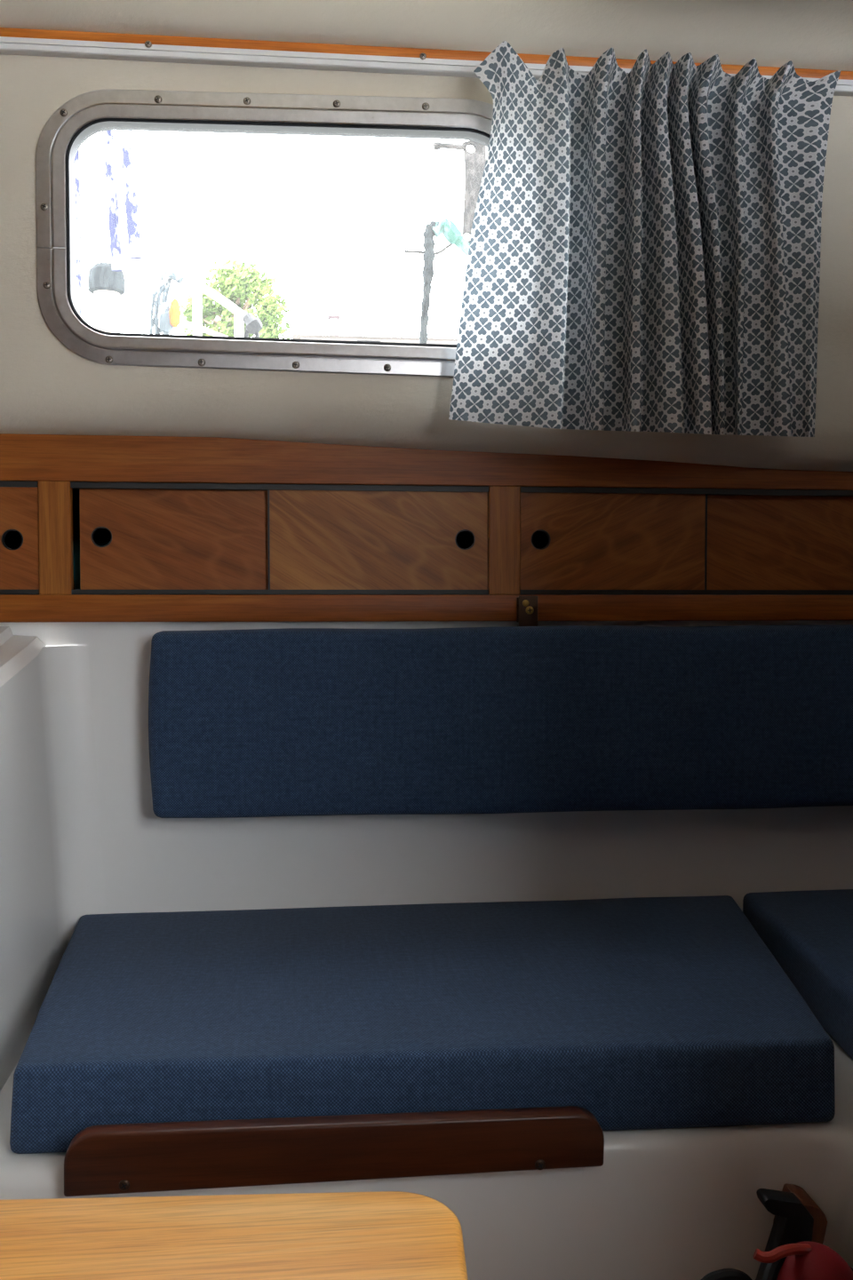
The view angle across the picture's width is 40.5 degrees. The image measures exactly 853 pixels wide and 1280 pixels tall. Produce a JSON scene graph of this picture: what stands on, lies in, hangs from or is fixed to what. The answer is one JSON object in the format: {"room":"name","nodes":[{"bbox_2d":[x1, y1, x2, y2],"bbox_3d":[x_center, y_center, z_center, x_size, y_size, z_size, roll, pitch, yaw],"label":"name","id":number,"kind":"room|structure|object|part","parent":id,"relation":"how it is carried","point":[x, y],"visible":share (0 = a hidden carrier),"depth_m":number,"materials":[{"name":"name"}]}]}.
{"room":"ship interior","nodes":[
{"label":"ship interior","id":0,"kind":"room"},
{"bbox_2d":[0,626,106,1091],"bbox_3d":[-0.734,0.399,1.072,0.780,0.802,0.865,0,2,-6],"label":"wall","id":1,"kind":"structure","parent":0,"point":[51,868],"depth_m":1.42,"materials":[{"name":"white paint"}]},
{"bbox_2d":[755,1183,826,1279],"bbox_3d":[0.324,0.561,1.056,0.080,0.137,0.061,0,2,-6],"label":"fire extinguisher handle","id":2,"kind":"object","parent":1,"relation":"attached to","point":[797,1219],"visible":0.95,"depth_m":1.03,"materials":[{"name":"plastic"}]},
{"bbox_2d":[0,620,852,914],"bbox_3d":[0.320,0.375,1.626,3.600,0.809,0.022,0,2,-6],"label":"wall","id":3,"kind":"structure","parent":0,"point":[152,863],"depth_m":1.58,"materials":[{"name":"white paint"}]},
{"bbox_2d":[0,433,852,622],"bbox_3d":[0.303,-0.155,1.756,3.600,0.266,0.330,0,2,-6],"label":"locker","id":4,"kind":"object","parent":3,"relation":"attached to","point":[196,528],"visible":0.97,"depth_m":1.56,"materials":[{"name":"brown wood"}]},
{"bbox_3d":[-0.714,-0.132,1.484,0.419,0.142,0.008,0,2,-6],"label":"door","id":5,"kind":"part","parent":4,"relation":"part of","materials":[{"name":"brown wood"}]},
{"bbox_3d":[-0.325,-0.134,1.539,0.265,0.142,0.008,0,2,-6],"label":"door","id":6,"kind":"part","parent":4,"relation":"part of","materials":[{"name":"brown wood"}]},
{"bbox_3d":[-0.063,-0.134,1.558,0.294,0.142,0.008,0,2,-6],"label":"door","id":7,"kind":"part","parent":4,"relation":"part of","materials":[{"name":"brown wood"}]},
{"bbox_3d":[0.320,-0.246,1.597,3.600,0.072,0.018,0,2,-6],"label":"rail","id":8,"kind":"part","parent":4,"relation":"part of","materials":[{"name":"brown wood"}]},
{"bbox_3d":[0.320,-0.045,1.605,3.600,0.036,0.018,0,2,-6],"label":"rail","id":9,"kind":"part","parent":4,"relation":"part of","materials":[{"name":"brown wood"}]},
{"bbox_2d":[516,596,537,626],"bbox_3d":[0.136,-0.038,1.563,0.026,0.044,0.024,0,2,-6],"label":"bracket","id":10,"kind":"object","parent":4,"relation":"attached to","point":[526,606],"visible":0.88,"depth_m":1.55,"materials":[{"name":"brown metal"}]},
{"bbox_3d":[0.136,-0.041,1.565,0.024,0.034,0.020,0,2,-6],"label":"plate","id":11,"kind":"part","parent":10,"relation":"part of","materials":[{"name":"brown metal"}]},
{"bbox_3d":[0.257,-0.136,1.595,0.260,0.142,0.008,0,2,-6],"label":"door","id":12,"kind":"part","parent":4,"relation":"part of","materials":[{"name":"brown wood"}]},
{"bbox_3d":[1.207,-0.140,1.713,1.691,0.142,0.008,0,2,-6],"label":"door","id":13,"kind":"part","parent":4,"relation":"part of","materials":[{"name":"brown wood"}]},
{"bbox_2d":[0,1031,852,1279],"bbox_3d":[0.870,0.630,1.087,2.630,0.340,1.215,0,2,-6],"label":"base","id":14,"kind":"object","parent":3,"relation":"attached to","point":[668,1204],"depth_m":1.07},
{"bbox_2d":[63,1105,604,1196],"bbox_3d":[-0.076,0.450,1.025,0.476,0.054,0.023,0,2,-6],"label":"leeboard","id":15,"kind":"object","parent":14,"relation":"attached to","point":[122,1158],"visible":1,"depth_m":1.01,"materials":[{"name":"brown wood"}]},
{"bbox_2d":[9,895,834,1153],"bbox_3d":[0.016,0.410,1.321,0.898,0.088,0.543,0,2,-6],"label":"seat cushion","id":16,"kind":"object","parent":14,"relation":"on","point":[637,1013],"visible":0.94,"depth_m":1.15,"materials":[{"name":"blue fabric"}]},
{"bbox_2d":[742,889,852,1059],"bbox_3d":[1.276,0.415,1.149,1.753,0.092,1.169,0,2,-6],"label":"seat cushion","id":17,"kind":"object","parent":14,"relation":"on","point":[809,934],"visible":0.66,"depth_m":1.42,"materials":[{"name":"blue fabric"}]},
{"bbox_2d":[148,624,852,818],"bbox_3d":[0.856,0.103,1.634,2.447,0.253,0.077,0,2,-6],"label":"backrest cushion","id":18,"kind":"object","parent":3,"relation":"attached to","point":[492,719],"visible":1,"depth_m":1.51,"materials":[{"name":"blue fabric"}]},
{"bbox_2d":[0,54,852,471],"bbox_3d":[0.323,-0.513,1.566,3.600,0.589,0.075,0,2,-6],"label":"wall","id":19,"kind":"structure","parent":0,"point":[46,387],"depth_m":1.48,"materials":[{"name":"beige paint"}]},
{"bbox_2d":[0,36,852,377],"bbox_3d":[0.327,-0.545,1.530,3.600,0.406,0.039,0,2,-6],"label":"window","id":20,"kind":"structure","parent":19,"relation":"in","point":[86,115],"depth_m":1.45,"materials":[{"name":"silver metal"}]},
{"bbox_3d":[0.328,-0.736,1.512,3.600,0.024,0.017,0,2,-6],"label":"curtain rail","id":21,"kind":"part","parent":20,"relation":"part of","materials":[{"name":"white metal"}]},
{"bbox_2d":[448,40,841,437],"bbox_3d":[0.277,-0.496,1.471,0.505,0.472,0.081,0,2,-6],"label":"curtain","id":22,"kind":"object","parent":20,"relation":"hanging from","point":[645,244],"visible":1,"depth_m":1.46,"materials":[{"name":"fabric"}]},
{"bbox_2d":[0,27,852,79],"bbox_3d":[0.328,-0.752,1.515,3.600,0.024,0.010,0,2,-6],"label":"trim","id":23,"kind":"structure","parent":19,"relation":"attached to","point":[115,37],"depth_m":1.46,"materials":[{"name":"brown wood"}]},
{"bbox_2d":[0,0,852,71],"bbox_3d":[0.477,-0.731,0.203,3.800,0.052,2.750,0,2,-6],"label":"ceiling","id":24,"kind":"structure","parent":0,"point":[809,34],"depth_m":1.45,"materials":[{"name":"beige plastic"}]},
{"bbox_3d":[0.454,0.838,0.461,3.600,0.030,3.150,0,2,-6],"label":"floor","id":25,"kind":"structure","parent":0,"visible":0},
{"bbox_2d":[0,1191,468,1279],"bbox_3d":[-0.395,0.560,0.271,0.847,0.540,0.620,0,2,-2],"label":"table","id":26,"kind":"object","parent":25,"relation":"on","point":[374,1235],"visible":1,"depth_m":0.54,"materials":[{"name":"brown wood"}]},
{"bbox_2d":[753,1240,852,1279],"bbox_3d":[0.316,0.646,0.947,0.080,0.317,0.080,1,3,32],"label":"fire extinguisher","id":27,"kind":"object","parent":25,"relation":"on","point":[801,1260],"visible":1,"depth_m":0.93,"materials":[{"name":"red paint"}]},
{"bbox_2d":[700,1266,852,1279],"bbox_3d":[0.296,0.664,0.997,0.166,0.254,0.048,0,2,5],"label":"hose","id":28,"kind":"object","parent":27,"relation":"attached to","point":[724,1274],"visible":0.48,"depth_m":0.98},
{"bbox_3d":[0.288,0.495,0.933,0.051,0.013,0.014,0,2,-12],"label":"lever","id":29,"kind":"part","parent":27,"relation":"part of","materials":[{"name":"orange plastic"}]},
{"label":"outside","id":30,"kind":"structure","parent":0,"visible":0},
{"bbox_3d":[-5.242,0.171,46.051,120.000,0.300,87.380,0,2,-6],"label":"ground","id":31,"kind":"structure","parent":30,"visible":0},
{"bbox_2d":[179,258,292,338],"bbox_3d":[-6.320,-6.314,39.348,4.198,13.166,3.577,1,2,21],"label":"tree","id":32,"kind":"object","parent":31,"relation":"on","point":[241,285],"visible":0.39,"depth_m":38.52,"materials":[{"name":"green plant"}]},
{"bbox_2d":[292,313,457,344],"bbox_3d":[-0.502,-4.120,32.522,6.458,9.286,5.600,0,2,-6],"label":"house","id":33,"kind":"structure","parent":31,"relation":"on","point":[333,318],"depth_m":29.76,"materials":[{"name":"brick"}]},
{"bbox_3d":[-0.235,0.669,2.092,12.000,1.982,1.103,0,2,-6],"label":"deck","id":34,"kind":"object","parent":31,"relation":"on","visible":0},
{"bbox_2d":[87,262,125,333],"bbox_3d":[-0.647,-0.536,2.344,0.100,0.447,0.100,0,2,-6],"label":"winch","id":35,"kind":"object","parent":34,"relation":"on","point":[107,285],"visible":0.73,"depth_m":2.31,"materials":[{"name":"grey fabric"}]},
{"bbox_2d":[87,262,125,296],"bbox_3d":[-0.647,-0.730,2.336,0.074,0.058,0.074,0,2,-6],"label":"hood","id":36,"kind":"object","parent":35,"relation":"attached to","point":[102,282],"depth_m":2.31,"materials":[{"name":"grey fabric"}]},
{"bbox_2d":[74,226,262,337],"bbox_3d":[-0.574,-0.604,2.416,0.478,0.577,0.048,0,2,-6],"label":"guard rail","id":37,"kind":"object","parent":34,"relation":"on","point":[253,325],"visible":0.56,"depth_m":2.42,"materials":[{"name":"white metal"}]},
{"bbox_3d":[-0.614,-0.558,2.427,0.019,0.485,0.020,0,2,-6],"label":"post","id":38,"kind":"part","parent":37,"relation":"part of","materials":[{"name":"white metal"}]},
{"bbox_2d":[149,270,183,334],"bbox_3d":[-0.538,-0.675,2.385,0.071,0.172,0.040,0,2,-6],"label":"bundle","id":39,"kind":"object","parent":37,"relation":"attached to","point":[162,324],"visible":0.9,"depth_m":2.39,"materials":[{"name":"white fabric"}]},
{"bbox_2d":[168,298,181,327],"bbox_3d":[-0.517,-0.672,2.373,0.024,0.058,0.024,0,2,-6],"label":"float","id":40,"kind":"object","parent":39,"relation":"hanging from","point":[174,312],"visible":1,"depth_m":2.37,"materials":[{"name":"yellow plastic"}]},
{"bbox_3d":[-0.483,-0.532,2.443,0.019,0.432,0.020,0,2,-6],"label":"post","id":41,"kind":"part","parent":37,"relation":"part of","materials":[{"name":"white metal"}]},
{"bbox_3d":[-0.397,-0.506,2.454,0.019,0.379,0.020,0,2,-6],"label":"post","id":42,"kind":"part","parent":37,"relation":"part of","materials":[{"name":"white metal"}]},
{"bbox_2d":[432,140,487,243],"bbox_3d":[0.059,-0.570,1.804,0.100,0.555,0.030,-1,2,-24],"label":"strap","id":43,"kind":"object","parent":34,"relation":"on","point":[474,162],"visible":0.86,"depth_m":1.79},
{"bbox_2d":[404,218,469,256],"bbox_3d":[0.027,-0.621,1.793,0.123,0.066,0.026,0,2,-6],"label":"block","id":44,"kind":"object","parent":43,"relation":"attached to","point":[450,232],"visible":0.91,"depth_m":1.79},
{"bbox_3d":[0.006,-0.609,1.791,0.080,0.023,0.004,0,2,-6],"label":"cord","id":45,"kind":"part","parent":44,"relation":"part of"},
{"bbox_2d":[419,220,442,343],"bbox_3d":[0.007,-0.532,1.794,0.040,0.234,0.019,0,2,-6],"label":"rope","id":46,"kind":"object","parent":44,"relation":"hanging from","point":[428,234],"visible":0.84,"depth_m":1.79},
{"bbox_3d":[0.073,-0.693,1.799,0.042,0.168,0.008,0,2,-6],"label":"plate","id":47,"kind":"part","parent":43,"relation":"part of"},
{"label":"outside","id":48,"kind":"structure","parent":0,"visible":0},
{"bbox_2d":[102,130,122,271],"bbox_3d":[-0.619,-0.936,2.261,0.044,0.419,0.022,0,2,-6],"label":"rope","id":49,"kind":"object","parent":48,"point":[107,138],"visible":0.7,"depth_m":2.26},
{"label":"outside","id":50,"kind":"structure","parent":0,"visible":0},
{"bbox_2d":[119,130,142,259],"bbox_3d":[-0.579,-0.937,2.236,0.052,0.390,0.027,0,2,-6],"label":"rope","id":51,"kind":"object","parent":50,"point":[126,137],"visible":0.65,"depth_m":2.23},
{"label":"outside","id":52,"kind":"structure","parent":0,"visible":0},
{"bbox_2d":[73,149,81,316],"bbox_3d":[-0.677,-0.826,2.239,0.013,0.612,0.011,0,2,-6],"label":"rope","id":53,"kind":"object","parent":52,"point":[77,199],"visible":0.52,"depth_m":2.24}
]}

